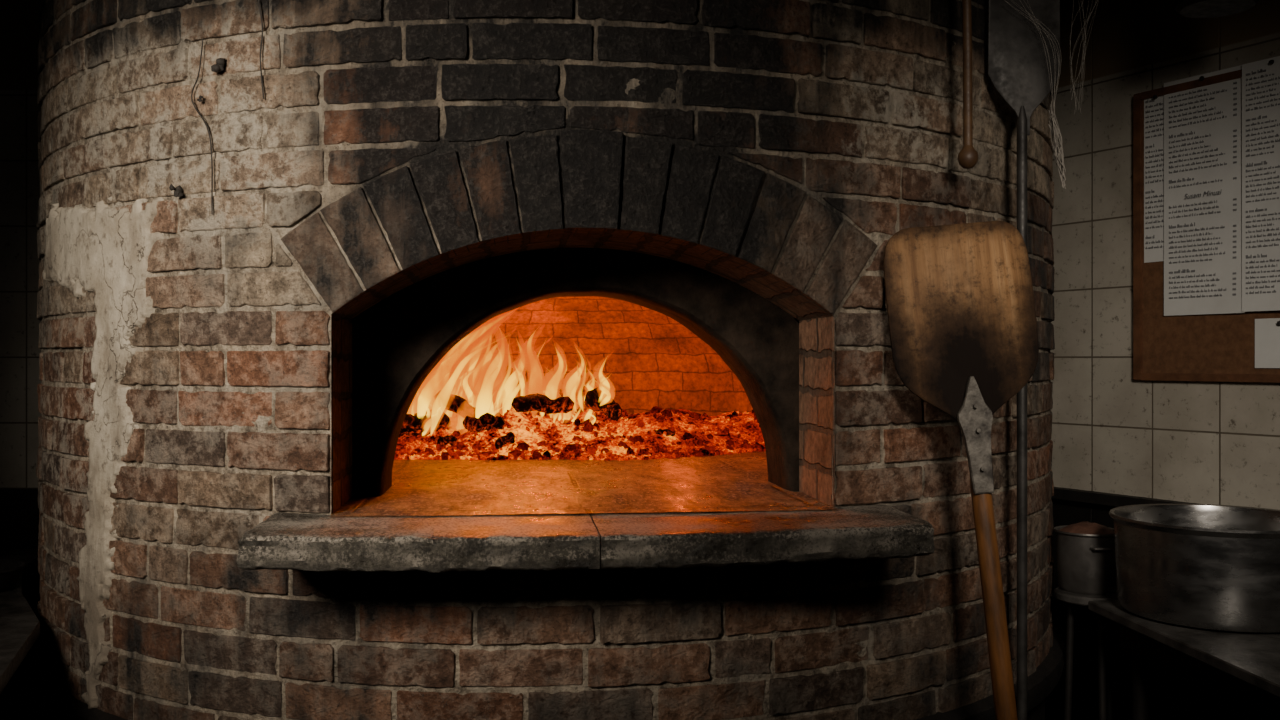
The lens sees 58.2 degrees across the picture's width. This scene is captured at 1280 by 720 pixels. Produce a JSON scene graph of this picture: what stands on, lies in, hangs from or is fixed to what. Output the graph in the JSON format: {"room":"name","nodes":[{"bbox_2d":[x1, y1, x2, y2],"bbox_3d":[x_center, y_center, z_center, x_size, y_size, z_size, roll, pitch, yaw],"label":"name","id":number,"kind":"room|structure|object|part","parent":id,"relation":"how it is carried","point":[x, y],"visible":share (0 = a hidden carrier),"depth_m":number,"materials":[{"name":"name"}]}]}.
{"room":"commercial kitchen","nodes":[
{"label":"commercial kitchen","id":0,"kind":"room"},
{"bbox_2d":[0,0,46,719],"bbox_3d":[-2.720,0.140,3.470,2.200,2.620,0.100,0,0,0],"label":"wall","id":1,"kind":"structure","parent":0,"point":[19,19],"depth_m":3.42,"materials":[{"name":"tile"}]},
{"bbox_2d":[1045,0,1279,719],"bbox_3d":[1.863,0.140,2.401,0.100,2.620,2.720,0,0,-30],"label":"wall","id":2,"kind":"structure","parent":0,"point":[1199,442],"depth_m":3.21,"materials":[{"name":"tile"}]},
{"bbox_2d":[1070,0,1098,114],"bbox_3d":[0.966,-0.658,2.500,0.063,0.249,0.001,0,0,0],"label":"cobweb","id":3,"kind":"object","parent":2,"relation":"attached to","point":[1084,53],"visible":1,"depth_m":2.50},
{"bbox_2d":[1052,487,1196,506],"bbox_3d":[1.805,0.390,2.367,0.035,0.030,2.720,0,0,-30],"label":"trim","id":4,"kind":"structure","parent":2,"relation":"attached to","point":[1118,500],"depth_m":3.21,"materials":[{"name":"metal"}]},
{"bbox_2d":[1133,69,1279,382],"bbox_3d":[1.575,-0.336,2.780,0.020,0.782,0.864,0,0,-30],"label":"notice board","id":5,"kind":"object","parent":2,"relation":"attached to","point":[1202,347],"visible":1,"depth_m":3.05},
{"bbox_2d":[1144,95,1163,262],"bbox_3d":[1.386,-0.492,3.092,0.011,0.455,0.079,0,0,-30],"label":"menu sheet","id":6,"kind":"object","parent":5,"relation":"attached to","point":[1153,107],"visible":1,"depth_m":3.10,"materials":[{"name":"paper"}]},
{"bbox_2d":[1164,65,1244,315],"bbox_3d":[1.452,-0.428,2.969,0.011,0.621,0.229,0,0,-30],"label":"menu sheet","id":7,"kind":"object","parent":5,"relation":"attached to","point":[1203,125],"visible":1,"depth_m":2.97,"materials":[{"name":"paper"}]},
{"bbox_2d":[1242,56,1279,311],"bbox_3d":[1.539,-0.429,2.801,0.011,0.617,0.160,0,0,-30],"label":"menu sheet","id":8,"kind":"object","parent":5,"relation":"attached to","point":[1260,79],"visible":1,"depth_m":2.83,"materials":[{"name":"paper"}]},
{"bbox_2d":[1255,318,1279,367],"bbox_3d":[1.556,-0.041,2.796,0.011,0.122,0.134,0,0,-30],"label":"menu sheet","id":9,"kind":"object","parent":5,"relation":"attached to","point":[1267,331],"visible":1,"depth_m":2.83,"materials":[{"name":"paper"}]},
{"bbox_3d":[0.000,-1.220,2.250,8.000,0.100,7.500,0,0,0],"label":"ceiling","id":10,"kind":"structure","parent":0,"visible":0},
{"bbox_2d":[1175,0,1259,17],"bbox_3d":[1.280,-0.975,2.550,0.170,0.390,0.170,0,0,0],"label":"duct","id":11,"kind":"object","parent":10,"relation":"hanging from","point":[1187,8],"visible":1,"depth_m":2.55,"materials":[{"name":"metal"}]},
{"bbox_3d":[0.000,1.500,2.250,8.000,0.100,7.500,0,0,0],"label":"floor","id":12,"kind":"structure","parent":0,"visible":0},
{"bbox_2d":[0,549,39,719],"bbox_3d":[-1.710,1.000,2.475,1.380,0.900,1.750,0,0,0],"label":"countertop","id":13,"kind":"structure","parent":12,"relation":"on","point":[19,625],"depth_m":2.46,"materials":[{"name":"metal"}]},
{"bbox_2d":[24,0,1065,719],"bbox_3d":[-0.220,0.165,3.250,2.744,2.570,2.930,0,0,-6],"label":"oven","id":14,"kind":"object","parent":12,"relation":"on","point":[696,206],"visible":0.88,"depth_m":2.13,"materials":[{"name":"brick"}]},
{"bbox_2d":[169,38,225,213],"bbox_3d":[-0.819,-0.430,2.125,0.131,0.325,0.024,0,0,27],"label":"cord","id":15,"kind":"object","parent":14,"relation":"attached to","point":[218,67],"visible":1,"depth_m":2.11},
{"bbox_2d":[258,0,263,98],"bbox_3d":[-0.682,-0.560,2.068,0.013,0.182,0.004,0,0,20],"label":"cord","id":16,"kind":"object","parent":14,"relation":"attached to","point":[258,0],"visible":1,"depth_m":2.07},
{"bbox_2d":[394,395,765,460],"bbox_3d":[-0.260,0.200,3.601,1.780,0.187,0.958,0,0,0],"label":"glowing embers","id":17,"kind":"object","parent":14,"relation":"on","point":[589,434],"visible":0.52,"depth_m":3.38,"materials":[{"name":"orange wood"}]},
{"bbox_2d":[399,409,450,437],"bbox_3d":[-0.648,0.188,3.379,0.190,0.085,0.060,0,0,-29],"label":"log","id":18,"kind":"object","parent":17,"relation":"on","point":[424,423],"visible":0.79,"depth_m":3.37,"materials":[{"name":"black wood"}]},
{"bbox_2d":[435,435,457,445],"bbox_3d":[-0.552,0.230,3.270,0.076,0.033,0.023,0,0,28],"label":"log","id":19,"kind":"object","parent":17,"relation":"on","point":[449,439],"visible":1,"depth_m":3.26,"materials":[{"name":"black wood"}]},
{"bbox_2d":[434,390,485,417],"bbox_3d":[-0.530,0.140,3.400,0.158,0.102,0.046,0,0,-13],"label":"log","id":20,"kind":"object","parent":17,"relation":"on","point":[459,405],"visible":0.81,"depth_m":3.38,"materials":[{"name":"black wood"}]},
{"bbox_2d":[463,413,505,432],"bbox_3d":[-0.450,0.181,3.320,0.129,0.059,0.040,0,0,13],"label":"log","id":21,"kind":"object","parent":17,"relation":"on","point":[487,421],"visible":1,"depth_m":3.31,"materials":[{"name":"black wood"}]},
{"bbox_2d":[495,432,514,448],"bbox_3d":[-0.383,0.228,3.260,0.027,0.046,0.071,0,0,41],"label":"log","id":22,"kind":"object","parent":17,"relation":"on","point":[509,438],"visible":1,"depth_m":3.25,"materials":[{"name":"black wood"}]},
{"bbox_2d":[501,366,530,396],"bbox_3d":[-0.389,0.076,3.619,0.102,0.117,0.046,0,0,-37],"label":"flame","id":23,"kind":"object","parent":17,"relation":"on","point":[512,379],"visible":0.78,"depth_m":3.60,"materials":[{"name":"orange"}]},
{"bbox_2d":[511,393,573,413],"bbox_3d":[-0.287,0.129,3.400,0.187,0.062,0.044,0,0,-7],"label":"log","id":24,"kind":"object","parent":17,"relation":"on","point":[531,402],"visible":1,"depth_m":3.38,"materials":[{"name":"black wood"}]},
{"bbox_2d":[584,388,621,420],"bbox_3d":[-0.112,0.134,3.459,0.115,0.100,0.057,0,0,19],"label":"log","id":25,"kind":"object","parent":17,"relation":"on","point":[594,400],"visible":1,"depth_m":3.44,"materials":[{"name":"black wood"}]},
{"bbox_2d":[654,429,674,435],"bbox_3d":[0.072,0.225,3.421,0.065,0.045,0.032,0,0,-13],"label":"log","id":26,"kind":"object","parent":17,"relation":"on","point":[659,431],"visible":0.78,"depth_m":3.41,"materials":[{"name":"black wood"}]},
{"bbox_2d":[958,0,978,168],"bbox_3d":[0.627,-0.703,2.290,0.039,0.675,0.220,0,0,0],"label":"hanging rod","id":27,"kind":"object","parent":14,"relation":"hanging from","point":[968,157],"visible":1,"depth_m":2.19,"materials":[{"name":"brown wood"}]},
{"bbox_3d":[0.625,-0.696,2.200,0.023,0.620,0.018,0,0,0],"label":"rod","id":28,"kind":"part","parent":27,"relation":"part of","materials":[{"name":"brown wood"}]},
{"bbox_2d":[883,221,1038,719],"bbox_3d":[0.635,0.595,2.133,0.335,1.714,0.160,0,0,33],"label":"peel","id":29,"kind":"object","parent":12,"relation":"on","point":[962,321],"visible":1,"depth_m":2.14,"materials":[{"name":"brown wood"}]},
{"bbox_3d":[0.604,-0.062,2.151,0.274,0.390,0.014,-5,-6,0],"label":"blade","id":30,"kind":"part","parent":29,"relation":"part of","materials":[{"name":"brown wood"}]},
{"bbox_2d":[957,376,993,493],"bbox_3d":[0.620,0.137,2.112,0.064,0.215,0.023,-5,-6,0],"label":"socket","id":31,"kind":"object","parent":29,"relation":"attached to","point":[975,394],"depth_m":2.11,"materials":[{"name":"grey metal"}]},
{"bbox_3d":[0.674,0.796,2.065,0.040,1.319,0.039,-5,-6,0],"label":"handle","id":32,"kind":"part","parent":29,"relation":"part of","materials":[{"name":"brown wood"}]},
{"bbox_2d":[988,0,1059,719],"bbox_3d":[0.788,0.315,2.360,0.148,2.271,0.026,0,0,0],"label":"peel","id":33,"kind":"object","parent":12,"relation":"on","point":[1018,68],"visible":0.99,"depth_m":2.36,"materials":[{"name":"metal"}]},
{"bbox_3d":[0.784,0.465,2.360,0.021,1.971,0.020,0,0,0],"label":"handle","id":34,"kind":"part","parent":33,"relation":"part of","materials":[{"name":"metal"}]},
{"bbox_3d":[0.788,-0.641,2.360,0.148,0.360,0.005,0,0,0],"label":"blade","id":35,"kind":"part","parent":33,"relation":"part of","materials":[{"name":"metal"}]},
{"bbox_2d":[1006,0,1065,188],"bbox_3d":[0.804,-0.539,2.340,0.133,0.381,0.021,0,0,0],"label":"cobweb","id":36,"kind":"object","parent":33,"relation":"hanging from","point":[1059,160],"visible":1,"depth_m":2.33},
{"bbox_2d":[1054,587,1117,719],"bbox_3d":[1.078,1.000,2.735,0.176,0.900,0.176,0,0,0],"label":"stand","id":37,"kind":"object","parent":12,"relation":"on","point":[1104,625],"visible":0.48,"depth_m":2.75,"materials":[{"name":"metal"}]},
{"bbox_3d":[1.025,1.010,2.768,0.043,0.880,0.018,0,0,31],"label":"leg","id":38,"kind":"part","parent":37,"relation":"part of","materials":[{"name":"metal"}]},
{"bbox_2d":[1053,521,1116,594],"bbox_3d":[1.072,0.469,2.752,0.156,0.162,0.156,0,0,45],"label":"pot","id":39,"kind":"object","parent":37,"relation":"on","point":[1085,549],"visible":0.93,"depth_m":2.69,"materials":[{"name":"metal"}]},
{"bbox_3d":[1.072,0.439,2.672,0.047,0.009,0.023,0,0,0],"label":"handle","id":40,"kind":"part","parent":39,"relation":"part of","materials":[{"name":"metal"}]},
{"bbox_3d":[1.077,1.010,2.672,0.019,0.880,0.042,0,0,0],"label":"leg","id":41,"kind":"part","parent":37,"relation":"part of","materials":[{"name":"metal"}]},
{"bbox_3d":[1.133,1.010,2.765,0.043,0.880,0.018,0,0,-29],"label":"leg","id":42,"kind":"part","parent":37,"relation":"part of","materials":[{"name":"metal"}]},
{"bbox_2d":[1088,600,1279,719],"bbox_3d":[1.637,1.000,2.170,1.225,0.900,1.340,0,0,0],"label":"steel table","id":43,"kind":"object","parent":12,"relation":"on","point":[1240,670],"visible":0.66,"depth_m":2.25,"materials":[{"name":"metal"}]},
{"bbox_3d":[1.110,1.050,2.550,0.036,0.800,0.036,0,0,0],"label":"leg","id":44,"kind":"part","parent":43,"relation":"part of","materials":[{"name":"metal"}]},
{"bbox_2d":[1109,504,1279,633],"bbox_3d":[1.267,0.444,2.490,0.470,0.212,0.440,0,0,0],"label":"stock pot","id":45,"kind":"object","parent":43,"relation":"on","point":[1210,567],"visible":1,"depth_m":2.35,"materials":[{"name":"metal"}]}
]}

